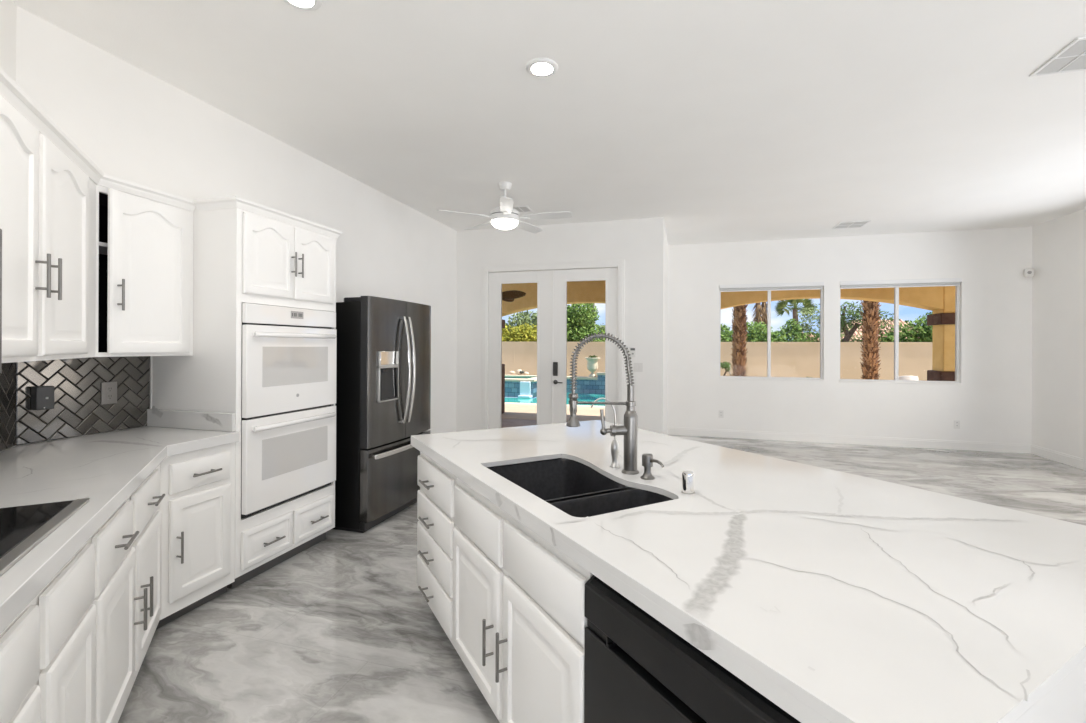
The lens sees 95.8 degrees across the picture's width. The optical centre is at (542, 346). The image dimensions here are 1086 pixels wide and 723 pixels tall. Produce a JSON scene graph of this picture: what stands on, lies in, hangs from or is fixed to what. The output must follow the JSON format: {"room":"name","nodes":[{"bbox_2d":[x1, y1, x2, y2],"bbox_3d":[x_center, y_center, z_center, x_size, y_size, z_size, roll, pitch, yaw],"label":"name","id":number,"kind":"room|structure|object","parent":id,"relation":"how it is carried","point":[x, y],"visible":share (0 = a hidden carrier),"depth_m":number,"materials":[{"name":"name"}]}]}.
{"room":"kitchen","nodes":[
{"label":"kitchen","id":0,"kind":"room"},
{"bbox_2d":[0,0,16,451],"bbox_3d":[-1.594,-0.172,0.496,0.140,3.150,4.213,0,0,-29],"label":"wall","id":1,"kind":"structure","parent":0,"point":[8,8],"depth_m":2.30,"materials":[{"name":"paint"}]},
{"bbox_2d":[0,67,103,362],"bbox_3d":[-2.036,-0.399,1.851,0.390,0.900,1.412,0,0,-29],"label":"upper cabinet","id":2,"kind":"object","parent":1,"relation":"attached to","point":[48,184],"visible":1,"depth_m":1.80,"materials":[{"name":"white paint"}]},
{"bbox_2d":[0,356,149,450],"bbox_3d":[-2.054,0.267,1.554,0.372,0.427,2.886,0,0,-20],"label":"tile backsplash","id":3,"kind":"structure","parent":1,"relation":"attached to","point":[78,410],"depth_m":2.59,"materials":[{"name":"grey tile"}]},
{"bbox_2d":[31,386,53,409],"bbox_3d":[-2.499,0.257,2.452,0.048,0.116,0.074,0,0,16],"label":"outlet","id":4,"kind":"object","parent":3,"relation":"attached to","point":[42,397],"visible":1,"depth_m":2.44,"materials":[{"name":"grey plastic"}]},
{"bbox_2d":[101,382,116,404],"bbox_3d":[-2.432,0.260,2.751,0.010,0.122,0.078,0,0,16],"label":"outlet","id":5,"kind":"object","parent":3,"relation":"attached to","point":[108,389],"visible":1,"depth_m":2.75,"materials":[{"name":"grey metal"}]},
{"bbox_2d":[106,386,112,391],"bbox_3d":[-2.429,0.239,2.750,0.003,0.033,0.033,0,0,16],"label":"receptacle","id":6,"kind":"object","parent":5,"relation":"attached to","point":[108,388],"depth_m":2.75,"materials":[{"name":"grey plastic"}]},
{"bbox_2d":[106,394,112,399],"bbox_3d":[-2.429,0.281,2.750,0.003,0.033,0.033,0,0,16],"label":"receptacle","id":7,"kind":"object","parent":5,"relation":"attached to","point":[108,396],"depth_m":2.75,"materials":[{"name":"grey plastic"}]},
{"bbox_3d":[-1.505,-0.561,0.895,0.388,0.460,0.767,0,0,-29],"label":"upper cabinet","id":8,"kind":"object","parent":1,"relation":"attached to","visible":0},
{"bbox_2d":[0,229,1,373],"bbox_3d":[-1.484,-0.109,0.908,0.432,0.425,0.757,0,0,-29],"label":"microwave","id":9,"kind":"object","parent":8,"relation":"attached to","point":[0,229],"visible":1,"depth_m":1.34,"materials":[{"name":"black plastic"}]},
{"bbox_2d":[16,6,456,445],"bbox_3d":[-1.949,-0.173,4.732,0.140,3.150,4.988,0,0,16],"label":"wall","id":10,"kind":"structure","parent":0,"point":[134,125],"depth_m":3.51,"materials":[{"name":"paint"}]},
{"bbox_2d":[95,174,195,356],"bbox_3d":[-2.256,-0.400,2.618,0.427,0.900,0.614,0,0,16],"label":"upper cabinet","id":11,"kind":"object","parent":10,"relation":"attached to","point":[144,234],"visible":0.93,"depth_m":2.61,"materials":[{"name":"white paint"}]},
{"bbox_2d":[99,242,107,254],"bbox_3d":[-2.276,-0.513,2.683,0.260,0.018,0.456,0,0,16],"label":"shelf","id":12,"kind":"object","parent":11,"relation":"attached to","point":[103,247],"depth_m":2.52,"materials":[{"name":"white paint"}]},
{"bbox_2d":[150,356,151,408],"bbox_3d":[-2.377,0.214,2.972,0.012,0.322,0.006,0,0,16],"label":"trim","id":13,"kind":"structure","parent":10,"relation":"attached to","point":[150,356],"depth_m":2.97,"materials":[{"name":"white paint"}]},
{"bbox_2d":[13,0,1085,244],"bbox_3d":[1.385,-1.684,2.284,7.607,0.100,11.150,0,0,16],"label":"ceiling","id":14,"kind":"structure","parent":0,"point":[723,121],"depth_m":3.24,"materials":[{"name":"paint"}]},
{"bbox_2d":[283,0,321,10],"bbox_3d":[-1.141,-1.637,2.299,0.192,0.014,0.192,0,0,16],"label":"recessed light","id":15,"kind":"object","parent":14,"relation":"in","point":[306,5],"visible":1,"depth_m":2.34,"materials":[{"name":"white"}]},
{"bbox_2d":[437,181,571,232],"bbox_3d":[-0.340,-1.413,4.940,1.279,0.456,1.315,0,0,16],"label":"ceiling fan","id":16,"kind":"object","parent":14,"relation":"hanging from","point":[504,217],"visible":1,"depth_m":4.85,"materials":[{"name":"white"}]},
{"bbox_2d":[513,205,532,212],"bbox_3d":[-0.261,-1.636,5.841,0.220,0.010,0.240,0,0,16],"label":"ceiling vent","id":17,"kind":"object","parent":14,"relation":"in","point":[526,208],"visible":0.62,"depth_m":5.82,"materials":[{"name":"white"}]},
{"bbox_2d":[526,58,557,76],"bbox_3d":[-0.006,-1.633,2.878,0.192,0.014,0.192,0,0,16],"label":"recessed light","id":18,"kind":"object","parent":14,"relation":"in","point":[538,67],"visible":1,"depth_m":2.86,"materials":[{"name":"white"}]},
{"bbox_2d":[832,220,870,228],"bbox_3d":[4.087,-1.618,6.506,0.350,0.010,0.360,0,0,16],"label":"ceiling vent","id":19,"kind":"object","parent":14,"relation":"in","point":[850,224],"visible":1,"depth_m":6.49,"materials":[{"name":"white metal"}]},
{"bbox_2d":[1029,36,1085,76],"bbox_3d":[3.113,-1.622,2.691,0.515,0.010,0.377,0,0,16],"label":"ceiling vent","id":20,"kind":"object","parent":14,"relation":"in","point":[1072,58],"visible":1,"depth_m":2.79,"materials":[{"name":"white metal"}]},
{"bbox_2d":[456,217,663,433],"bbox_3d":[0.161,-0.164,6.648,2.858,3.150,0.140,0,0,16],"label":"wall","id":21,"kind":"structure","parent":0,"point":[638,242],"depth_m":6.46,"materials":[{"name":"paint"}]},
{"bbox_2d":[488,270,551,428],"bbox_3d":[-0.315,0.182,6.752,0.920,2.429,0.053,0,0,16],"label":"door","id":22,"kind":"structure","parent":21,"relation":"in","point":[543,279],"depth_m":6.71,"materials":[{"name":"white paint"}]},
{"bbox_2d":[481,260,624,429],"bbox_3d":[0.093,0.143,6.582,1.981,2.535,0.024,0,0,16],"label":"trim","id":23,"kind":"structure","parent":21,"relation":"attached to","point":[620,264],"depth_m":6.55,"materials":[{"name":"white paint"}]},
{"bbox_2d":[551,268,617,423],"bbox_3d":[0.541,0.186,6.482,0.879,2.429,0.099,0,0,16],"label":"door","id":24,"kind":"structure","parent":21,"relation":"in","point":[560,278],"depth_m":6.54,"materials":[{"name":"white paint"}]},
{"bbox_2d":[630,347,635,356],"bbox_3d":[1.150,0.070,6.279,0.076,0.124,0.024,0,0,16],"label":"thermostat","id":25,"kind":"object","parent":21,"relation":"attached to","point":[632,349],"visible":1,"depth_m":6.27,"materials":[{"name":"white plastic"}]},
{"bbox_2d":[118,435,1085,722],"bbox_3d":[1.371,1.441,2.284,7.607,0.050,11.150,0,0,16],"label":"floor","id":26,"kind":"structure","parent":0,"point":[342,629],"depth_m":2.45,"materials":[{"name":"grey stone"}]},
{"bbox_2d":[0,540,95,722],"bbox_3d":[-1.401,0.973,0.983,0.671,0.862,0.783,0,0,-29],"label":"base cabinet","id":27,"kind":"object","parent":26,"relation":"on","point":[48,651],"visible":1,"depth_m":1.18,"materials":[{"name":"white paint"}]},
{"bbox_2d":[88,465,164,722],"bbox_3d":[-1.851,0.971,1.797,0.671,0.862,1.684,0,0,-29],"label":"base cabinet","id":28,"kind":"object","parent":26,"relation":"on","point":[128,546],"visible":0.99,"depth_m":1.75,"materials":[{"name":"white paint"}]},
{"bbox_2d":[0,406,238,633],"bbox_3d":[-1.646,0.447,1.690,0.922,0.183,2.951,0,0,-29],"label":"countertop","id":29,"kind":"structure","parent":28,"relation":"on","point":[106,468],"depth_m":1.88,"materials":[{"name":"white stone"}]},
{"bbox_2d":[0,498,89,575],"bbox_3d":[-1.431,0.479,1.019,0.519,0.010,0.908,0,0,-29],"label":"cooktop","id":30,"kind":"object","parent":29,"relation":"in","point":[22,528],"visible":1,"depth_m":1.31,"materials":[{"name":"black glass"}]},
{"bbox_2d":[156,442,234,628],"bbox_3d":[-2.123,0.970,2.578,0.716,0.862,0.614,0,0,16],"label":"base cabinet","id":31,"kind":"object","parent":26,"relation":"on","point":[197,507],"visible":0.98,"depth_m":2.56,"materials":[{"name":"white paint"}]},
{"bbox_2d":[152,196,342,588],"bbox_3d":[-1.918,0.277,3.276,0.713,2.250,0.896,0,0,16],"label":"tall cabinet","id":32,"kind":"object","parent":26,"relation":"on","point":[245,251],"visible":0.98,"depth_m":2.90,"materials":[{"name":"white paint"}]},
{"bbox_2d":[241,303,336,518],"bbox_3d":[-1.875,0.372,3.266,0.662,1.249,0.764,0,0,16],"label":"double wall oven","id":33,"kind":"object","parent":32,"relation":"in","point":[289,363],"visible":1,"depth_m":3.10,"materials":[{"name":"white metal"}]},
{"bbox_2d":[332,296,430,532],"bbox_3d":[-1.478,0.509,4.199,0.849,1.781,0.948,0,0,16],"label":"refrigerator","id":34,"kind":"object","parent":26,"relation":"on","point":[383,377],"visible":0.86,"depth_m":3.76,"materials":[{"name":"black metal"}]},
{"bbox_2d":[417,452,456,649],"bbox_3d":[-0.284,0.974,2.504,0.663,0.870,0.588,0,0,-29],"label":"base cabinet","id":35,"kind":"object","parent":26,"relation":"on","point":[435,496],"visible":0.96,"depth_m":2.30,"materials":[{"name":"white paint"}]},
{"bbox_2d":[453,478,636,722],"bbox_3d":[0.106,0.977,1.801,0.663,0.868,1.012,0,0,-29],"label":"base cabinet","id":36,"kind":"object","parent":26,"relation":"on","point":[520,622],"visible":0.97,"depth_m":1.55,"materials":[{"name":"white paint"}]},
{"bbox_2d":[411,420,1085,722],"bbox_3d":[0.433,0.950,1.932,1.307,0.923,2.423,0,0,-29],"label":"countertop","id":37,"kind":"structure","parent":36,"relation":"on","point":[835,596],"depth_m":1.07,"materials":[{"name":"white stone"}]},
{"bbox_2d":[486,458,673,517],"bbox_3d":[0.100,0.614,1.822,0.465,0.209,0.792,0,0,-29],"label":"sink","id":38,"kind":"object","parent":37,"relation":"in","point":[573,487],"visible":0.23,"depth_m":2.10,"materials":[{"name":"black"}]},
{"bbox_2d":[566,332,638,474],"bbox_3d":[0.234,0.216,1.918,0.284,0.546,0.069,0,0,5],"label":"faucet","id":39,"kind":"object","parent":37,"relation":"on","point":[629,429],"visible":1,"depth_m":1.90,"materials":[{"name":"silver metal"}]},
{"bbox_2d":[591,398,619,467],"bbox_3d":[0.255,0.348,1.995,0.119,0.282,0.042,0,0,-6],"label":"water tap","id":40,"kind":"object","parent":37,"relation":"on","point":[614,445],"visible":0.94,"depth_m":1.99,"materials":[{"name":"silver metal"}]},
{"bbox_2d":[640,453,663,479],"bbox_3d":[0.405,0.446,1.798,0.052,0.088,0.116,0,0,-29],"label":"soap dispenser","id":41,"kind":"object","parent":37,"relation":"on","point":[647,459],"visible":1,"depth_m":1.81,"materials":[{"name":"silver metal"}]},
{"bbox_2d":[681,470,694,493],"bbox_3d":[0.487,0.455,1.649,0.045,0.070,0.045,0,0,-29],"label":"air gap","id":42,"kind":"object","parent":37,"relation":"on","point":[687,476],"visible":1,"depth_m":1.63,"materials":[{"name":"silver metal"}]},
{"bbox_2d":[584,575,800,722],"bbox_3d":[0.506,0.981,1.092,0.590,0.862,0.608,0,0,-29],"label":"dishwasher","id":43,"kind":"object","parent":26,"relation":"on","point":[637,669],"visible":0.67,"depth_m":1.01,"materials":[{"name":"black plastic"}]},
{"bbox_2d":[663,223,667,434],"bbox_3d":[1.714,-0.158,7.131,0.140,3.150,1.646,0,0,16],"label":"wall","id":44,"kind":"structure","parent":0,"point":[665,350],"depth_m":7.00,"materials":[{"name":"paint"}]},
{"bbox_2d":[667,227,1031,443],"bbox_3d":[4.243,-0.147,7.334,4.889,3.150,0.140,0,0,16],"label":"wall","id":45,"kind":"structure","parent":0,"point":[993,401],"depth_m":7.13,"materials":[{"name":"paint"}]},
{"bbox_2d":[719,410,723,417],"bbox_3d":[2.787,1.055,7.673,0.072,0.115,0.010,0,0,16],"label":"outlet","id":46,"kind":"object","parent":45,"relation":"attached to","point":[721,412],"visible":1,"depth_m":7.67,"materials":[{"name":"white plastic"}]},
{"bbox_2d":[719,289,822,379],"bbox_3d":[3.489,-0.236,7.564,1.468,1.458,0.055,0,0,16],"label":"window","id":47,"kind":"structure","parent":45,"relation":"in","point":[821,290],"depth_m":7.54,"materials":[{"name":"white plastic"}]},
{"bbox_2d":[719,377,823,380],"bbox_3d":[3.469,0.499,7.507,1.468,0.022,0.072,0,0,16],"label":"windowsill","id":48,"kind":"object","parent":45,"relation":"attached to","point":[719,377],"visible":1,"depth_m":7.47,"materials":[{"name":"white paint"}]},
{"bbox_2d":[719,282,823,291],"bbox_3d":[3.475,-0.911,7.507,1.464,0.107,0.064,0,0,16],"label":"roller blind","id":49,"kind":"object","parent":45,"relation":"attached to","point":[805,285],"visible":1,"depth_m":7.48,"materials":[{"name":"white plastic"}]},
{"bbox_2d":[668,427,1031,453],"bbox_3d":[4.282,1.365,7.241,4.749,0.125,0.014,0,0,16],"label":"baseboard","id":50,"kind":"structure","parent":45,"relation":"attached to","point":[760,435],"depth_m":7.15,"materials":[{"name":"white paint"}]},
{"bbox_2d":[839,286,958,382],"bbox_3d":[5.114,-0.225,7.097,1.500,1.468,0.055,0,0,16],"label":"window","id":51,"kind":"structure","parent":45,"relation":"in","point":[896,290],"depth_m":7.07,"materials":[{"name":"white plastic"}]},
{"bbox_2d":[839,381,961,384],"bbox_3d":[5.095,0.516,7.040,1.500,0.022,0.072,0,0,16],"label":"windowsill","id":52,"kind":"object","parent":45,"relation":"attached to","point":[839,381],"visible":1,"depth_m":6.99,"materials":[{"name":"white paint"}]},
{"bbox_2d":[840,278,961,288],"bbox_3d":[5.101,-0.904,7.040,1.496,0.107,0.064,0,0,16],"label":"roller blind","id":53,"kind":"object","parent":45,"relation":"attached to","point":[943,281],"visible":1,"depth_m":7.01,"materials":[{"name":"white fabric"}]},
{"bbox_2d":[954,420,959,428],"bbox_3d":[5.757,1.082,6.820,0.072,0.115,0.010,0,0,16],"label":"outlet","id":54,"kind":"object","parent":45,"relation":"attached to","point":[956,422],"visible":1,"depth_m":6.82,"materials":[{"name":"white plastic"}]},
{"bbox_2d":[1023,268,1034,277],"bbox_3d":[6.506,-0.988,6.542,0.159,0.124,0.112,0,0,-5],"label":"sensor","id":55,"kind":"object","parent":45,"relation":"attached to","point":[1028,272],"visible":1,"depth_m":6.51,"materials":[{"name":"white plastic"}]},
{"bbox_2d":[1032,208,1085,458],"bbox_3d":[5.120,-0.144,1.281,0.140,3.150,11.290,0,0,16],"label":"wall","id":56,"kind":"structure","parent":0,"point":[1058,244],"depth_m":6.10,"materials":[{"name":"paint"}]},
{"bbox_2d":[1031,445,1085,469],"bbox_3d":[5.019,1.369,1.229,0.014,0.125,11.136,0,0,16],"label":"baseboard","id":57,"kind":"structure","parent":56,"relation":"attached to","point":[1077,462],"depth_m":6.08,"materials":[{"name":"white paint"}]},
{"label":"outside","id":58,"kind":"structure","parent":0,"visible":0},
{"bbox_2d":[502,280,942,316],"bbox_3d":[2.831,-1.078,9.270,7.825,0.900,0.380,0,0,16],"label":"roof","id":59,"kind":"structure","parent":58,"point":[928,298],"depth_m":8.80,"materials":[{"name":"paint"}]},
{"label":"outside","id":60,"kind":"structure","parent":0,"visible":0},
{"bbox_3d":[24.222,1.732,48.131,100.000,0.160,74.100,0,0,16],"label":"ground","id":61,"kind":"structure","parent":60,"visible":0},
{"bbox_2d":[502,322,536,341],"bbox_3d":[-1.344,0.080,23.340,4.727,2.941,1.446,0,0,16],"label":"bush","id":62,"kind":"object","parent":61,"relation":"on","point":[525,333],"visible":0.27,"depth_m":22.95,"materials":[{"name":"yellow plant"}]},
{"bbox_2d":[504,310,536,334],"bbox_3d":[-0.371,-0.354,27.154,6.332,3.817,1.442,0,0,16],"label":"tree","id":63,"kind":"object","parent":61,"relation":"on","point":[520,320],"visible":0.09,"depth_m":27.12,"materials":[{"name":"green plant"}]},
{"bbox_2d":[567,303,604,341],"bbox_3d":[1.599,-0.373,23.476,3.194,3.873,1.451,0,0,16],"label":"tree","id":64,"kind":"object","parent":61,"relation":"on","point":[579,325],"visible":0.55,"depth_m":23.12,"materials":[{"name":"green plant"}]},
{"bbox_2d":[596,323,604,341],"bbox_3d":[3.531,0.145,25.011,2.665,2.853,1.178,0,0,16],"label":"tree","id":65,"kind":"object","parent":61,"relation":"on","point":[603,326],"visible":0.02,"depth_m":25.01,"materials":[{"name":"green plant"}]},
{"bbox_2d":[502,342,931,380],"bbox_3d":[10.159,0.715,17.266,70.000,1.755,0.240,0,0,16],"label":"wall","id":66,"kind":"structure","parent":61,"relation":"on","point":[788,359],"depth_m":17.56,"materials":[{"name":"beige paint"}]},
{"bbox_2d":[721,321,787,341],"bbox_3d":[8.549,0.267,20.505,3.225,2.650,1.148,0,0,16],"label":"tree","id":67,"kind":"object","parent":61,"relation":"on","point":[754,329],"visible":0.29,"depth_m":20.19,"materials":[{"name":"green plant"}]},
{"bbox_2d":[750,303,765,328],"bbox_3d":[15.445,-1.224,35.011,1.411,5.695,1.411,0,0,16],"label":"palm tree","id":68,"kind":"object","parent":61,"relation":"on","point":[758,313],"visible":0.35,"depth_m":34.96,"materials":[{"name":"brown plant"}]},
{"bbox_2d":[758,319,819,341],"bbox_3d":[10.138,0.208,20.496,3.426,2.781,1.049,0,0,18],"label":"tree","id":69,"kind":"object","parent":61,"relation":"on","point":[794,331],"visible":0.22,"depth_m":20.27,"materials":[{"name":"green plant"}]},
{"bbox_2d":[774,299,816,340],"bbox_3d":[16.771,-1.076,32.668,2.610,5.414,2.539,0,0,16],"label":"palm tree","id":70,"kind":"object","parent":61,"relation":"on","point":[780,309],"visible":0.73,"depth_m":32.49,"materials":[{"name":"green plant"}]},
{"bbox_2d":[780,303,861,341],"bbox_3d":[11.635,-0.126,20.570,3.157,3.461,1.165,0,0,16],"label":"tree","id":71,"kind":"object","parent":61,"relation":"on","point":[805,328],"visible":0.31,"depth_m":20.59,"materials":[{"name":"green plant"}]},
{"bbox_2d":[819,301,899,341],"bbox_3d":[12.611,-0.099,19.285,3.197,3.443,1.083,0,0,16],"label":"tree","id":72,"kind":"object","parent":61,"relation":"on","point":[848,334],"visible":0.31,"depth_m":19.28,"materials":[{"name":"green plant"}]},
{"bbox_2d":[840,319,922,341],"bbox_3d":[29.572,-0.384,43.512,8.161,4.116,8.032,0,0,16],"label":"tree","id":73,"kind":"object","parent":61,"relation":"on","point":[901,321],"visible":0.09,"depth_m":41.95,"materials":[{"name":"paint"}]},
{"bbox_2d":[859,312,932,341],"bbox_3d":[14.609,0.096,18.693,4.674,3.044,1.198,0,0,16],"label":"tree","id":74,"kind":"object","parent":61,"relation":"on","point":[918,335],"visible":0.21,"depth_m":18.66,"materials":[{"name":"green plant"}]},
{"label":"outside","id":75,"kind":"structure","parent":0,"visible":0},
{"bbox_3d":[2.752,-1.583,7.745,15.000,0.110,3.396,0,0,16],"label":"ceiling","id":76,"kind":"structure","parent":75,"visible":0},
{"bbox_2d":[502,290,525,301],"bbox_3d":[-0.864,-1.178,8.625,1.173,0.731,1.234,0,0,16],"label":"fan","id":77,"kind":"object","parent":76,"relation":"hanging from","point":[509,296],"visible":0.18,"depth_m":8.54,"materials":[{"name":"brown wood"}]},
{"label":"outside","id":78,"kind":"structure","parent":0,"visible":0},
{"bbox_2d":[501,418,567,427],"bbox_3d":[2.635,1.481,7.385,15.000,0.080,2.646,0,0,16],"label":"floor","id":79,"kind":"structure","parent":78,"point":[505,423],"depth_m":9.23,"materials":[{"name":"tile"}]},
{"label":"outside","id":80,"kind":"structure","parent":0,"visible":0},
{"bbox_2d":[502,404,604,420],"bbox_3d":[3.840,1.484,9.768,30.000,0.085,2.600,0,0,16],"label":"floor","id":81,"kind":"structure","parent":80,"point":[512,411],"depth_m":10.59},
{"bbox_2d":[502,319,504,412],"bbox_3d":[-1.147,-0.060,10.412,0.555,2.970,0.490,0,0,16],"label":"column","id":82,"kind":"structure","parent":81,"relation":"on","point":[503,321],"depth_m":10.48,"materials":[{"name":"paint"}]},
{"bbox_2d":[899,376,918,379],"bbox_3d":[7.035,1.010,9.285,0.516,0.893,0.575,0,0,16],"label":"patio chair","id":83,"kind":"object","parent":81,"relation":"on","point":[900,377],"visible":0.24,"depth_m":9.49,"materials":[{"name":"white plastic"}]},
{"bbox_2d":[927,286,954,380],"bbox_3d":[6.794,-0.026,8.130,0.540,2.970,0.490,0,0,16],"label":"column","id":84,"kind":"structure","parent":81,"relation":"on","point":[942,321],"depth_m":8.00,"materials":[{"name":"paint"}]},
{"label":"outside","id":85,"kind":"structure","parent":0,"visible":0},
{"bbox_3d":[10.695,1.675,1.036,100.000,0.160,23.900,0,0,16],"label":"ground","id":86,"kind":"structure","parent":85,"visible":0},
{"bbox_2d":[505,372,604,407],"bbox_3d":[-3.174,1.212,15.409,13.400,0.750,4.970,0,0,16],"label":"swimming pool","id":87,"kind":"object","parent":86,"relation":"on","point":[589,389],"visible":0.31,"depth_m":16.17,"materials":[{"name":"liquid"}]},
{"bbox_2d":[509,369,528,374],"bbox_3d":[-0.835,0.896,17.085,0.732,0.206,0.237,0,0,16],"label":"ornament","id":88,"kind":"object","parent":87,"relation":"on","point":[519,371],"visible":0.91,"depth_m":17.01,"materials":[{"name":"white stone"}]},
{"bbox_2d":[505,375,536,397],"bbox_3d":[-1.377,1.249,15.912,2.900,0.550,2.270,0,0,16],"label":"spa","id":89,"kind":"object","parent":87,"relation":"in","point":[520,386],"visible":0.44,"depth_m":14.79,"materials":[{"name":"blue tile"}]},
{"bbox_2d":[585,355,599,376],"bbox_3d":[1.655,0.642,16.379,0.518,0.746,0.518,0,0,16],"label":"urn","id":90,"kind":"object","parent":87,"relation":"on","point":[592,361],"visible":1,"depth_m":16.25,"materials":[{"name":"ceramic"}]},
{"bbox_2d":[720,361,730,375],"bbox_3d":[4.707,0.966,12.687,0.322,1.207,0.312,0,0,16],"label":"potted shrub","id":91,"kind":"object","parent":86,"relation":"on","point":[726,365],"visible":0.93,"depth_m":12.65,"materials":[{"name":"green plant"}]},
{"bbox_2d":[731,304,747,375],"bbox_3d":[5.623,-1.823,14.020,3.301,6.797,3.042,0,0,16],"label":"palm tree","id":92,"kind":"object","parent":86,"relation":"on","point":[739,327],"visible":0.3,"depth_m":13.77,"materials":[{"name":"brown plant"}]},
{"bbox_2d":[860,300,880,379],"bbox_3d":[8.703,-1.795,13.001,3.295,6.766,3.329,0,0,16],"label":"palm tree","id":93,"kind":"object","parent":86,"relation":"on","point":[870,366],"visible":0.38,"depth_m":12.88,"materials":[{"name":"brown plant"}]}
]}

